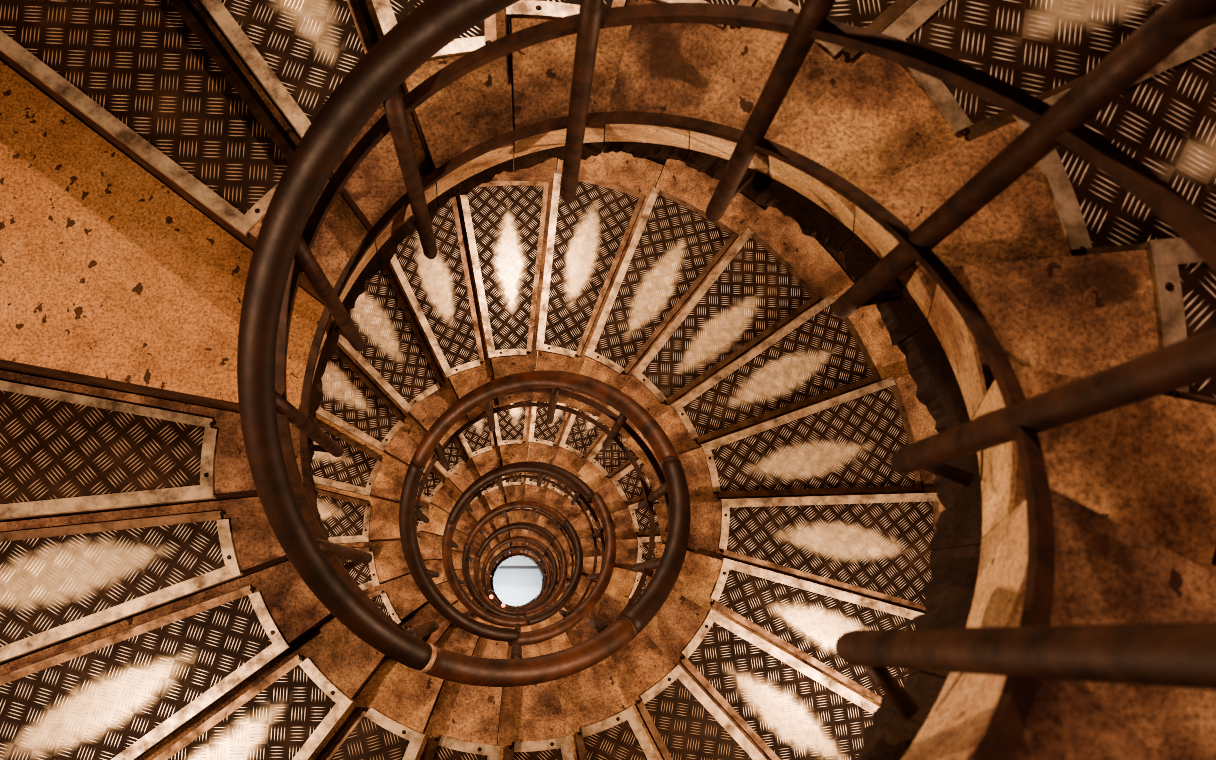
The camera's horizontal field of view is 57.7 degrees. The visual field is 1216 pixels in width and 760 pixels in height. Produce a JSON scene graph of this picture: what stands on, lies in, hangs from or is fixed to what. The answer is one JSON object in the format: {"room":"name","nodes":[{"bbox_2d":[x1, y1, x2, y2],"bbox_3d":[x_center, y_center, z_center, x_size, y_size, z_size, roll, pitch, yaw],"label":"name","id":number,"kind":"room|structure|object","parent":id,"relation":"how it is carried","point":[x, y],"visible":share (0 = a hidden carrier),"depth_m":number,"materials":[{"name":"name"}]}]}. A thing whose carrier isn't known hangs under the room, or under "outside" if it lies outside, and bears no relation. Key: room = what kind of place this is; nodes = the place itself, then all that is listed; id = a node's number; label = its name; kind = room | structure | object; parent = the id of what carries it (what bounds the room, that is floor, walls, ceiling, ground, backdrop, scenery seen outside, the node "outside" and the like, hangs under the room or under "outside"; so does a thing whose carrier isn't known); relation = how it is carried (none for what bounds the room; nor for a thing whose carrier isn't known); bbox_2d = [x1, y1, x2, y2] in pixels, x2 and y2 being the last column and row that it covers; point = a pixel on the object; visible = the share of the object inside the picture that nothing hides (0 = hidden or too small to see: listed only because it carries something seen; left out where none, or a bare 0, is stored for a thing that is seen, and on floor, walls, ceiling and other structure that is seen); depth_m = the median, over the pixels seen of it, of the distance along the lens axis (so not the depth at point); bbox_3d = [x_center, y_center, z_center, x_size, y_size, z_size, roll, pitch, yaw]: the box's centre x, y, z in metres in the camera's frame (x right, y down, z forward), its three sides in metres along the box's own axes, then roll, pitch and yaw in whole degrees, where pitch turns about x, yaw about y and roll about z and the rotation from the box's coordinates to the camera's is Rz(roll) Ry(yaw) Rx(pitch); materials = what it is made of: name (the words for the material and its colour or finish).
{"room":"spiral staircase","nodes":[
{"label":"spiral staircase","id":0,"kind":"room"},
{"bbox_2d":[494,551,541,605],"bbox_3d":[-2.519,5.647,30.686,5.098,0.200,5.098,1,79,-5],"label":"floor","id":1,"kind":"structure","parent":0,"point":[518,580],"depth_m":30.60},
{"bbox_2d":[509,22,852,281],"bbox_3d":[-1.182,2.444,14.509,5.098,32.890,5.098,1,79,-5],"label":"wall","id":2,"kind":"structure","parent":0,"point":[839,258],"depth_m":6.16,"materials":[{"name":"stone"}]},
{"bbox_2d":[0,370,317,522],"bbox_3d":[-1.747,0.254,3.682,1.559,0.586,0.616,3,79,-4],"label":"stone step","id":3,"kind":"structure","parent":2,"relation":"attached to","point":[67,448],"depth_m":3.42,"materials":[{"name":"stone"}]},
{"bbox_2d":[0,497,328,664],"bbox_3d":[-1.728,0.665,3.780,1.549,0.593,0.550,-12,80,-7],"label":"stone step","id":4,"kind":"structure","parent":2,"relation":"attached to","point":[63,579],"depth_m":3.52,"materials":[{"name":"stone"}]},
{"bbox_2d":[0,560,333,759],"bbox_3d":[-1.607,1.054,3.878,1.540,0.565,0.616,-27,82,-9],"label":"stone step","id":5,"kind":"structure","parent":2,"relation":"attached to","point":[116,691],"depth_m":3.62,"materials":[{"name":"stone"}]},
{"bbox_2d":[0,61,339,422],"bbox_3d":[-1.602,-0.300,3.590,1.582,0.576,1.033,24,78,0],"label":"stone landing","id":6,"kind":"object","parent":2,"relation":"attached to","point":[111,279],"visible":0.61,"depth_m":3.32,"materials":[{"name":"stone"}]},
{"bbox_2d":[0,0,381,313],"bbox_3d":[-1.276,-0.799,3.392,1.574,0.586,0.627,45,79,5],"label":"stone step","id":7,"kind":"structure","parent":2,"relation":"attached to","point":[158,81],"depth_m":3.10,"materials":[{"name":"stone"}]},
{"bbox_2d":[137,617,387,759],"bbox_3d":[-1.379,1.420,4.009,1.532,0.602,0.627,-44,85,-11],"label":"stone step","id":8,"kind":"structure","parent":2,"relation":"attached to","point":[287,708],"depth_m":3.79,"materials":[{"name":"stone"}]},
{"bbox_2d":[197,0,437,266],"bbox_3d":[-0.926,-1.076,3.283,0.649,0.580,1.576,-27,82,-9],"label":"stone step","id":9,"kind":"structure","parent":2,"relation":"attached to","point":[298,52],"depth_m":2.96,"materials":[{"name":"stone"}]},
{"bbox_2d":[315,484,400,543],"bbox_3d":[-2.038,0.888,7.289,1.561,0.572,0.629,6,78,-4],"label":"stone step","id":10,"kind":"structure","parent":2,"relation":"attached to","point":[348,517],"depth_m":7.05,"materials":[{"name":"stone"}]},
{"bbox_2d":[311,414,422,503],"bbox_3d":[-1.927,0.460,7.197,1.569,0.614,0.627,22,78,0],"label":"stone step","id":11,"kind":"structure","parent":2,"relation":"attached to","point":[363,469],"depth_m":6.91,"materials":[{"name":"stone"}]},
{"bbox_2d":[339,540,410,590],"bbox_3d":[-2.037,1.335,7.413,1.551,0.598,0.628,-10,80,-7],"label":"stone step","id":12,"kind":"structure","parent":2,"relation":"attached to","point":[388,563],"depth_m":7.20,"materials":[{"name":"stone"}]},
{"bbox_2d":[316,342,435,476],"bbox_3d":[-1.709,0.074,7.062,1.573,0.564,0.607,37,78,3],"label":"stone step","id":13,"kind":"structure","parent":2,"relation":"attached to","point":[352,400],"depth_m":6.78,"materials":[{"name":"stone"}]},
{"bbox_2d":[308,657,444,759],"bbox_3d":[-1.058,1.700,4.117,0.627,0.579,1.530,29,78,1],"label":"stone step","id":14,"kind":"structure","parent":2,"relation":"attached to","point":[389,718],"depth_m":3.94,"materials":[{"name":"stone"}]},
{"bbox_2d":[364,574,427,623],"bbox_3d":[-1.917,1.759,7.525,1.540,0.600,0.628,-27,82,-9],"label":"stone step","id":15,"kind":"structure","parent":2,"relation":"attached to","point":[399,598],"depth_m":7.33,"materials":[{"name":"stone"}]},
{"bbox_2d":[338,262,467,446],"bbox_3d":[-1.389,-0.244,6.982,0.694,0.605,1.576,-35,84,-10],"label":"stone step","id":16,"kind":"structure","parent":2,"relation":"attached to","point":[398,353],"depth_m":6.67,"materials":[{"name":"stone"}]},
{"bbox_2d":[399,602,451,645],"bbox_3d":[-1.687,2.126,7.626,1.532,0.578,0.628,-43,85,-11],"label":"stone step","id":17,"kind":"structure","parent":2,"relation":"attached to","point":[426,613],"depth_m":7.48,"materials":[{"name":"stone"}]},
{"bbox_2d":[417,531,442,560],"bbox_3d":[-2.341,1.612,10.946,1.561,0.622,0.628,6,78,-4],"label":"stone step","id":18,"kind":"structure","parent":2,"relation":"attached to","point":[430,545],"depth_m":10.69,"materials":[{"name":"stone"}]},
{"bbox_2d":[415,496,449,536],"bbox_3d":[-2.226,1.177,10.818,1.569,0.589,0.628,22,78,0],"label":"stone step","id":19,"kind":"structure","parent":2,"relation":"attached to","point":[438,518],"depth_m":10.55,"materials":[{"name":"stone"}]},
{"bbox_2d":[424,560,447,584],"bbox_3d":[-2.336,2.053,11.038,1.551,0.582,0.628,-10,80,-7],"label":"stone step","id":20,"kind":"structure","parent":2,"relation":"attached to","point":[435,565],"depth_m":10.85,"materials":[{"name":"stone"}]},
{"bbox_2d":[417,462,461,513],"bbox_3d":[-2.006,0.791,10.716,1.574,0.607,0.628,38,78,3],"label":"stone step","id":21,"kind":"structure","parent":2,"relation":"attached to","point":[438,490],"depth_m":10.40,"materials":[{"name":"stone"}]},
{"bbox_2d":[371,0,513,207],"bbox_3d":[-0.508,-1.252,3.143,0.660,0.531,1.577,-10,80,-7],"label":"stone step","id":22,"kind":"structure","parent":2,"relation":"attached to","point":[475,108],"depth_m":2.80,"materials":[{"name":"stone"}]},
{"bbox_2d":[390,195,497,421],"bbox_3d":[-0.995,-0.472,6.838,0.605,0.568,1.575,-18,81,-8],"label":"stone step","id":23,"kind":"structure","parent":2,"relation":"attached to","point":[441,290],"depth_m":6.56,"materials":[{"name":"stone"}]},
{"bbox_2d":[436,581,457,603],"bbox_3d":[-2.218,2.480,11.166,1.540,0.618,0.628,-27,82,-9],"label":"stone step","id":24,"kind":"structure","parent":2,"relation":"attached to","point":[445,589],"depth_m":10.99,"materials":[{"name":"stone"}]},
{"bbox_2d":[431,435,479,492],"bbox_3d":[-1.695,0.477,10.606,0.628,0.603,1.575,-35,84,-10],"label":"stone step","id":25,"kind":"structure","parent":2,"relation":"attached to","point":[462,472],"depth_m":10.27,"materials":[{"name":"stone"}]},
{"bbox_2d":[435,624,479,655],"bbox_3d":[-1.370,2.413,7.753,0.628,0.595,1.530,30,78,2],"label":"stone step","id":26,"kind":"structure","parent":2,"relation":"attached to","point":[455,639],"depth_m":7.61,"materials":[{"name":"stone"}]},
{"bbox_2d":[452,550,462,569],"bbox_3d":[-2.640,2.328,14.564,1.561,0.587,0.628,6,78,-4],"label":"stone step","id":27,"kind":"structure","parent":2,"relation":"attached to","point":[456,556],"depth_m":14.33,"materials":[{"name":"stone"}]},
{"bbox_2d":[415,680,502,759],"bbox_3d":[-0.679,1.876,4.257,0.627,0.591,1.534,13,78,-2],"label":"stone step","id":28,"kind":"structure","parent":2,"relation":"attached to","point":[464,722],"depth_m":4.10,"materials":[{"name":"stone"}]},
{"bbox_2d":[452,529,467,552],"bbox_3d":[-2.526,1.897,14.454,1.569,0.590,0.628,22,78,0],"label":"stone step","id":29,"kind":"structure","parent":2,"relation":"attached to","point":[459,538],"depth_m":14.18,"materials":[{"name":"stone"}]},
{"bbox_2d":[455,569,465,585],"bbox_3d":[-2.637,2.773,14.673,1.551,0.584,0.628,-10,80,-7],"label":"stone step","id":30,"kind":"structure","parent":2,"relation":"attached to","point":[459,573],"depth_m":14.48,"materials":[{"name":"stone"}]},
{"bbox_2d":[452,600,473,617],"bbox_3d":[-1.988,2.846,11.265,1.532,0.590,0.628,-43,85,-11],"label":"stone step","id":31,"kind":"structure","parent":2,"relation":"attached to","point":[458,605],"depth_m":11.13,"materials":[{"name":"stone"}]},
{"bbox_2d":[455,509,476,535],"bbox_3d":[-2.307,1.511,14.352,1.574,0.607,0.628,38,78,3],"label":"stone step","id":32,"kind":"structure","parent":2,"relation":"attached to","point":[466,522],"depth_m":14.03,"materials":[{"name":"stone"}]},
{"bbox_2d":[462,585,472,599],"bbox_3d":[-2.516,3.196,14.780,1.540,0.575,0.628,-27,82,-9],"label":"stone step","id":33,"kind":"structure","parent":2,"relation":"attached to","point":[463,587],"depth_m":14.63,"materials":[{"name":"stone"}]},
{"bbox_2d":[469,561,473,574],"bbox_3d":[-2.939,3.046,18.187,1.561,0.568,0.628,6,78,-4],"label":"stone step","id":34,"kind":"structure","parent":2,"relation":"attached to","point":[471,564],"depth_m":17.96,"materials":[{"name":"stone"}]},
{"bbox_2d":[469,546,478,561],"bbox_3d":[-2.827,2.618,18.094,1.569,0.606,0.628,22,78,0],"label":"stone step","id":35,"kind":"structure","parent":2,"relation":"attached to","point":[473,552],"depth_m":17.82,"materials":[{"name":"stone"}]},
{"bbox_2d":[466,493,490,521],"bbox_3d":[-1.994,1.194,14.226,0.628,0.573,1.575,-35,84,-10],"label":"stone step","id":36,"kind":"structure","parent":2,"relation":"attached to","point":[479,506],"depth_m":13.89,"materials":[{"name":"stone"}]},
{"bbox_2d":[472,532,485,548],"bbox_3d":[-2.606,2.227,17.969,1.574,0.576,0.628,38,78,3],"label":"stone step","id":37,"kind":"structure","parent":2,"relation":"attached to","point":[479,539],"depth_m":17.66,"materials":[{"name":"stone"}]},
{"bbox_2d":[459,417,502,485],"bbox_3d":[-1.317,0.258,10.489,0.628,0.588,1.576,-19,81,-8],"label":"stone step","id":38,"kind":"structure","parent":2,"relation":"attached to","point":[481,445],"depth_m":10.14,"materials":[{"name":"stone"}]},
{"bbox_2d":[471,615,491,624],"bbox_3d":[-1.671,3.134,11.398,0.628,0.619,1.530,30,78,2],"label":"stone step","id":39,"kind":"structure","parent":2,"relation":"attached to","point":[474,617],"depth_m":11.26,"materials":[{"name":"stone"}]},
{"bbox_2d":[482,546,490,557],"bbox_3d":[-2.907,2.949,21.612,1.574,0.597,0.628,38,78,3],"label":"stone step","id":40,"kind":"structure","parent":2,"relation":"attached to","point":[487,550],"depth_m":21.29,"materials":[{"name":"stone"}]},
{"bbox_2d":[482,520,496,537],"bbox_3d":[-2.296,1.916,17.873,0.628,0.601,1.575,-35,84,-10],"label":"stone step","id":41,"kind":"structure","parent":2,"relation":"attached to","point":[489,528],"depth_m":17.52,"materials":[{"name":"stone"}]},
{"bbox_2d":[472,637,508,737],"bbox_3d":[-0.991,2.591,7.879,0.628,0.579,1.534,14,78,-2],"label":"stone step","id":42,"kind":"structure","parent":2,"relation":"attached to","point":[485,648],"depth_m":7.75,"materials":[{"name":"stone"}]},
{"bbox_2d":[480,479,506,509],"bbox_3d":[-1.617,0.979,14.129,0.628,0.603,1.576,-19,81,-8],"label":"stone step","id":43,"kind":"structure","parent":2,"relation":"attached to","point":[494,497],"depth_m":13.76,"materials":[{"name":"stone"}]},
{"bbox_2d":[489,536,499,548],"bbox_3d":[-2.596,2.636,21.511,0.628,0.614,1.575,-35,84,-10],"label":"stone step","id":44,"kind":"structure","parent":2,"relation":"attached to","point":[495,541],"depth_m":21.15,"materials":[{"name":"stone"}]},
{"bbox_2d":[492,512,508,528],"bbox_3d":[-1.917,1.696,17.755,0.628,0.584,1.576,-19,81,-8],"label":"stone step","id":45,"kind":"structure","parent":2,"relation":"attached to","point":[499,521],"depth_m":17.38,"materials":[{"name":"stone"}]},
{"bbox_2d":[498,531,509,541],"bbox_3d":[-2.217,2.415,21.384,0.628,0.578,1.576,-19,81,-8],"label":"stone step","id":46,"kind":"structure","parent":2,"relation":"attached to","point":[502,536],"depth_m":21.01,"materials":[{"name":"stone"}]},
{"bbox_2d":[460,151,556,407],"bbox_3d":[-0.591,-0.568,6.741,0.616,0.596,1.577,-2,79,-5],"label":"stone step","id":47,"kind":"structure","parent":2,"relation":"attached to","point":[507,217],"depth_m":6.47,"materials":[{"name":"stone"}]},
{"bbox_2d":[494,400,532,476],"bbox_3d":[-0.901,0.155,10.387,0.628,0.615,1.577,-2,79,-5],"label":"stone step","id":48,"kind":"structure","parent":2,"relation":"attached to","point":[512,426],"depth_m":10.02,"materials":[{"name":"stone"}]},
{"bbox_2d":[502,473,525,502],"bbox_3d":[-1.201,0.872,14.008,0.628,0.591,1.577,-2,79,-5],"label":"stone step","id":49,"kind":"structure","parent":2,"relation":"attached to","point":[515,488],"depth_m":13.63,"materials":[{"name":"stone"}]},
{"bbox_2d":[504,490,523,523],"bbox_3d":[-1.501,1.591,17.639,0.628,0.583,1.577,-2,79,-5],"label":"stone step","id":50,"kind":"structure","parent":2,"relation":"attached to","point":[513,516],"depth_m":17.25,"materials":[{"name":"stone"}]},
{"bbox_2d":[507,515,521,536],"bbox_3d":[-1.802,2.313,21.288,0.628,0.618,1.577,-2,79,-5],"label":"stone step","id":51,"kind":"structure","parent":2,"relation":"attached to","point":[516,532],"depth_m":20.88,"materials":[{"name":"stone"}]},
{"bbox_2d":[511,541,520,546],"bbox_3d":[-2.102,3.030,24.907,0.628,0.590,1.577,-2,79,-5],"label":"stone step","id":52,"kind":"structure","parent":2,"relation":"attached to","point":[516,543],"depth_m":24.50,"materials":[{"name":"stone"}]},
{"bbox_2d":[512,625,531,631],"bbox_3d":[-0.888,3.374,11.678,0.628,0.601,1.544,-2,79,-5],"label":"stone step","id":53,"kind":"structure","parent":2,"relation":"attached to","point":[525,628],"depth_m":11.54,"materials":[{"name":"stone"}]},
{"bbox_2d":[507,643,539,658],"bbox_3d":[-0.588,2.655,8.050,0.628,0.609,1.544,-2,79,-5],"label":"stone step","id":54,"kind":"structure","parent":2,"relation":"attached to","point":[528,651],"depth_m":7.89,"materials":[{"name":"stone"}]},
{"bbox_2d":[522,514,534,537],"bbox_3d":[-1.379,2.321,21.136,0.628,0.574,1.580,14,78,-2],"label":"stone step","id":55,"kind":"structure","parent":2,"relation":"attached to","point":[524,532],"depth_m":20.73,"materials":[{"name":"stone"}]},
{"bbox_2d":[523,490,539,523],"bbox_3d":[-1.079,1.603,17.509,0.628,0.584,1.580,14,78,-2],"label":"stone step","id":56,"kind":"structure","parent":2,"relation":"attached to","point":[527,517],"depth_m":17.11,"materials":[{"name":"stone"}]},
{"bbox_2d":[498,680,573,759],"bbox_3d":[-0.281,1.933,4.401,0.609,0.576,1.544,-3,79,-5],"label":"stone step","id":57,"kind":"structure","parent":2,"relation":"attached to","point":[532,727],"depth_m":4.24,"materials":[{"name":"stone"}]},
{"bbox_2d":[525,442,550,502],"bbox_3d":[-0.780,0.885,13.884,0.628,0.604,1.580,14,78,-2],"label":"stone step","id":58,"kind":"structure","parent":2,"relation":"attached to","point":[532,493],"depth_m":13.49,"materials":[{"name":"stone"}]},
{"bbox_2d":[533,533,545,542],"bbox_3d":[-0.987,2.448,20.996,0.628,0.600,1.587,30,78,2],"label":"stone step","id":59,"kind":"structure","parent":2,"relation":"attached to","point":[538,537],"depth_m":20.58,"materials":[{"name":"stone"}]},
{"bbox_2d":[531,618,551,630],"bbox_3d":[-0.495,3.319,11.867,0.628,0.611,1.560,-19,81,-8],"label":"stone step","id":60,"kind":"structure","parent":2,"relation":"attached to","point":[545,623],"depth_m":11.69,"materials":[{"name":"stone"}]},
{"bbox_2d":[536,512,555,530],"bbox_3d":[-0.685,1.726,17.349,0.628,0.570,1.587,30,78,2],"label":"stone step","id":61,"kind":"structure","parent":2,"relation":"attached to","point":[544,522],"depth_m":16.95,"materials":[{"name":"stone"}]},
{"bbox_2d":[543,540,554,550],"bbox_3d":[-0.652,2.669,20.806,1.596,0.583,0.628,-43,85,-11],"label":"stone step","id":62,"kind":"structure","parent":2,"relation":"attached to","point":[545,542],"depth_m":20.41,"materials":[{"name":"stone"}]},
{"bbox_2d":[526,352,573,474],"bbox_3d":[-0.479,0.164,10.243,0.628,0.587,1.580,14,78,-2],"label":"stone step","id":63,"kind":"structure","parent":2,"relation":"attached to","point":[545,438],"depth_m":9.88,"materials":[{"name":"stone"}]},
{"bbox_2d":[538,633,571,655],"bbox_3d":[-0.194,2.596,8.218,0.628,0.577,1.560,-19,81,-8],"label":"stone step","id":64,"kind":"structure","parent":2,"relation":"attached to","point":[561,642],"depth_m":8.05,"materials":[{"name":"stone"}]},
{"bbox_2d":[542,480,571,510],"bbox_3d":[-0.386,1.008,13.722,0.628,0.586,1.587,30,78,2],"label":"stone step","id":65,"kind":"structure","parent":2,"relation":"attached to","point":[555,497],"depth_m":13.34,"materials":[{"name":"stone"}]},
{"bbox_2d":[549,522,566,540],"bbox_3d":[-0.352,1.951,17.177,1.596,0.590,0.628,-43,85,-11],"label":"stone step","id":66,"kind":"structure","parent":2,"relation":"attached to","point":[558,534],"depth_m":16.78,"materials":[{"name":"stone"}]},
{"bbox_2d":[549,607,566,623],"bbox_3d":[-0.146,3.155,12.072,0.628,0.594,1.578,-35,84,-10],"label":"stone step","id":67,"kind":"structure","parent":2,"relation":"attached to","point":[556,617],"depth_m":11.87,"materials":[{"name":"stone"}]},
{"bbox_2d":[559,535,573,552],"bbox_3d":[-0.102,2.246,16.951,1.605,0.561,0.628,-27,82,-9],"label":"stone step","id":68,"kind":"structure","parent":2,"relation":"attached to","point":[563,542],"depth_m":16.59,"materials":[{"name":"stone"}]},
{"bbox_2d":[565,550,574,565],"bbox_3d":[0.045,2.593,16.724,1.612,0.588,0.628,-10,80,-7],"label":"stone step","id":69,"kind":"structure","parent":2,"relation":"attached to","point":[568,557],"depth_m":16.37,"materials":[{"name":"stone"}]},
{"bbox_2d":[566,566,574,580],"bbox_3d":[0.084,2.955,16.457,1.613,0.569,0.628,6,78,-4],"label":"stone step","id":70,"kind":"structure","parent":2,"relation":"attached to","point":[569,567],"depth_m":16.15,"materials":[{"name":"stone"}]},
{"bbox_2d":[506,0,638,172],"bbox_3d":[-0.055,-1.299,3.005,0.682,0.511,1.580,7,78,-3],"label":"stone step","id":71,"kind":"structure","parent":2,"relation":"attached to","point":[541,73],"depth_m":2.65,"materials":[{"name":"stone"}]},
{"bbox_2d":[559,492,587,522],"bbox_3d":[-0.052,1.231,13.542,1.596,0.589,0.628,-43,85,-11],"label":"stone step","id":72,"kind":"structure","parent":2,"relation":"attached to","point":[572,513],"depth_m":13.16,"materials":[{"name":"stone"}]},
{"bbox_2d":[564,592,585,611],"bbox_3d":[0.128,2.906,12.318,1.595,0.607,0.628,38,78,3],"label":"stone step","id":73,"kind":"structure","parent":2,"relation":"attached to","point":[575,598],"depth_m":12.07,"materials":[{"name":"stone"}]},
{"bbox_2d":[547,408,610,481],"bbox_3d":[-0.087,0.292,10.104,0.628,0.616,1.587,30,78,2],"label":"stone step","id":74,"kind":"structure","parent":2,"relation":"attached to","point":[580,438],"depth_m":9.73,"materials":[{"name":"stone"}]},
{"bbox_2d":[565,615,596,645],"bbox_3d":[0.154,2.436,8.443,0.628,0.600,1.578,-35,84,-10],"label":"stone step","id":75,"kind":"structure","parent":2,"relation":"attached to","point":[582,631],"depth_m":8.23,"materials":[{"name":"stone"}]},
{"bbox_2d":[571,510,596,538],"bbox_3d":[0.197,1.531,13.340,1.605,0.612,0.628,-27,82,-9],"label":"stone step","id":76,"kind":"structure","parent":2,"relation":"attached to","point":[581,525],"depth_m":12.96,"materials":[{"name":"stone"}]},
{"bbox_2d":[571,536,600,556],"bbox_3d":[0.346,1.874,13.094,1.612,0.597,0.628,-10,80,-7],"label":"stone step","id":77,"kind":"structure","parent":2,"relation":"attached to","point":[587,544],"depth_m":12.74,"materials":[{"name":"stone"}]},
{"bbox_2d":[575,575,596,597],"bbox_3d":[0.309,2.589,12.566,1.607,0.586,0.628,22,78,0],"label":"stone step","id":78,"kind":"structure","parent":2,"relation":"attached to","point":[583,583],"depth_m":12.29,"materials":[{"name":"stone"}]},
{"bbox_2d":[574,556,601,575],"bbox_3d":[0.383,2.239,12.844,1.612,0.614,0.628,6,78,-4],"label":"stone step","id":79,"kind":"structure","parent":2,"relation":"attached to","point":[588,562],"depth_m":12.52,"materials":[{"name":"stone"}]},
{"bbox_2d":[532,147,663,403],"bbox_3d":[-0.174,-0.555,6.604,0.627,0.578,1.581,14,78,-2],"label":"stone step","id":80,"kind":"structure","parent":2,"relation":"attached to","point":[590,235],"depth_m":6.36,"materials":[{"name":"stone"}]},
{"bbox_2d":[566,429,638,494],"bbox_3d":[0.249,0.511,9.907,1.596,0.584,0.628,-43,85,-11],"label":"stone step","id":81,"kind":"structure","parent":2,"relation":"attached to","point":[602,465],"depth_m":9.55,"materials":[{"name":"stone"}]},
{"bbox_2d":[588,585,625,623],"bbox_3d":[0.429,2.185,8.675,1.595,0.585,0.628,38,78,3],"label":"stone step","id":82,"kind":"structure","parent":2,"relation":"attached to","point":[608,608],"depth_m":8.44,"materials":[{"name":"stone"}]},
{"bbox_2d":[556,659,658,759],"bbox_3d":[0.106,1.878,4.588,0.629,0.584,1.560,-19,81,-8],"label":"stone step","id":83,"kind":"structure","parent":2,"relation":"attached to","point":[599,722],"depth_m":4.39,"materials":[{"name":"stone"}]},
{"bbox_2d":[581,459,653,517],"bbox_3d":[0.497,0.811,9.706,1.605,0.608,0.628,-27,82,-9],"label":"stone step","id":84,"kind":"structure","parent":2,"relation":"attached to","point":[625,489],"depth_m":9.35,"materials":[{"name":"stone"}]},
{"bbox_2d":[598,563,647,604],"bbox_3d":[0.609,1.873,8.945,1.607,0.610,0.628,22,78,0],"label":"stone step","id":85,"kind":"structure","parent":2,"relation":"attached to","point":[623,583],"depth_m":8.66,"materials":[{"name":"stone"}]},
{"bbox_2d":[592,500,660,539],"bbox_3d":[0.646,1.154,9.456,1.612,0.586,0.628,-10,80,-7],"label":"stone step","id":86,"kind":"structure","parent":2,"relation":"attached to","point":[632,522],"depth_m":9.12,"materials":[{"name":"stone"}]},
{"bbox_2d":[597,536,660,572],"bbox_3d":[0.684,1.518,9.200,1.612,0.591,0.628,6,78,-4],"label":"stone step","id":87,"kind":"structure","parent":2,"relation":"attached to","point":[629,552],"depth_m":8.89,"materials":[{"name":"stone"}]},
{"bbox_2d":[566,159,764,416],"bbox_3d":[0.221,-0.426,6.457,0.638,0.591,1.588,30,78,2],"label":"stone step","id":88,"kind":"structure","parent":2,"relation":"attached to","point":[673,249],"depth_m":6.21,"materials":[{"name":"stone"}]},
{"bbox_2d":[603,0,759,161],"bbox_3d":[0.368,-1.221,2.843,0.616,0.497,1.584,23,78,0],"label":"stone step","id":89,"kind":"structure","parent":2,"relation":"attached to","point":[665,68],"depth_m":2.49,"materials":[{"name":"stone"}]},
{"bbox_2d":[605,630,766,759],"bbox_3d":[0.447,1.722,4.800,0.598,0.598,1.577,-35,83,-10],"label":"stone step","id":90,"kind":"structure","parent":2,"relation":"attached to","point":[678,718],"depth_m":4.56,"materials":[{"name":"stone"}]},
{"bbox_2d":[597,206,852,438],"bbox_3d":[0.557,-0.197,6.278,1.597,0.603,0.638,-43,85,-11],"label":"stone step","id":91,"kind":"structure","parent":2,"relation":"attached to","point":[774,273],"depth_m":6.03,"materials":[{"name":"stone"}]},
{"bbox_2d":[643,576,878,759],"bbox_3d":[0.722,1.473,5.030,1.595,0.571,0.649,38,78,3],"label":"stone step","id":92,"kind":"structure","parent":2,"relation":"attached to","point":[785,707],"depth_m":4.77,"materials":[{"name":"stone"}]},
{"bbox_2d":[623,282,909,465],"bbox_3d":[0.802,0.092,6.049,1.605,0.575,0.594,-27,82,-9],"label":"stone step","id":93,"kind":"structure","parent":2,"relation":"attached to","point":[819,356],"depth_m":5.80,"materials":[{"name":"stone"}]},
{"bbox_2d":[652,542,923,706],"bbox_3d":[0.901,1.174,5.282,1.605,0.605,0.561,23,78,0],"label":"stone step","id":94,"kind":"structure","parent":2,"relation":"attached to","point":[803,619],"depth_m":5.00,"materials":[{"name":"stone"}]},
{"bbox_2d":[641,374,937,502],"bbox_3d":[0.947,0.449,5.835,1.612,0.609,0.682,-10,80,-7],"label":"stone step","id":95,"kind":"structure","parent":2,"relation":"attached to","point":[845,444],"depth_m":5.56,"materials":[{"name":"stone"}]},
{"bbox_2d":[653,493,944,613],"bbox_3d":[0.982,0.832,5.535,1.613,0.568,0.660,7,78,-3],"label":"stone step","id":96,"kind":"structure","parent":2,"relation":"attached to","point":[875,546],"depth_m":5.27,"materials":[{"name":"stone"}]},
{"bbox_2d":[685,0,916,198],"bbox_3d":[0.714,-1.044,2.687,0.583,0.517,1.592,39,78,3],"label":"stone step","id":97,"kind":"structure","parent":2,"relation":"attached to","point":[731,100],"depth_m":2.34,"materials":[{"name":"stone"}]},
{"bbox_2d":[754,0,1215,253],"bbox_3d":[1.004,-0.764,2.520,1.602,0.560,0.694,-34,83,-10],"label":"stone step","id":98,"kind":"structure","parent":2,"relation":"attached to","point":[884,118],"depth_m":2.19,"materials":[{"name":"stone"}]},
{"bbox_2d":[856,673,1161,759],"bbox_3d":[0.773,0.984,1.189,0.682,0.582,1.582,-36,84,-10],"label":"stone step","id":99,"kind":"structure","parent":2,"relation":"attached to","point":[1066,720],"depth_m":1.06,"materials":[{"name":"stone"}]},
{"bbox_2d":[842,23,1215,345],"bbox_3d":[1.214,-0.387,2.261,1.612,0.553,0.738,-15,80,-7],"label":"stone step","id":100,"kind":"structure","parent":2,"relation":"attached to","point":[1063,205],"depth_m":1.95,"materials":[{"name":"stone"}]},
{"bbox_2d":[897,237,1215,432],"bbox_3d":[1.285,0.017,1.988,1.614,0.595,0.660,3,79,-4],"label":"stone step","id":101,"kind":"structure","parent":2,"relation":"attached to","point":[1081,316],"depth_m":1.68,"materials":[{"name":"stone"}]},
{"bbox_2d":[908,488,1215,759],"bbox_3d":[1.055,0.714,1.452,1.597,0.604,0.649,36,78,3],"label":"stone step","id":102,"kind":"structure","parent":2,"relation":"attached to","point":[1107,572],"depth_m":1.22,"materials":[{"name":"stone"}]},
{"bbox_2d":[929,364,1215,573],"bbox_3d":[1.228,0.382,1.702,1.608,0.576,0.638,19,78,-1],"label":"stone step","id":103,"kind":"structure","parent":2,"relation":"attached to","point":[1148,466],"depth_m":1.43,"materials":[{"name":"stone"}]},
{"bbox_2d":[237,0,1215,759],"bbox_3d":[-1.207,2.551,15.049,1.407,31.459,1.446,1,79,-5],"label":"railing","id":104,"kind":"object","parent":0,"point":[1179,655],"visible":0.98,"depth_m":2.11,"materials":[{"name":"brown metal"}]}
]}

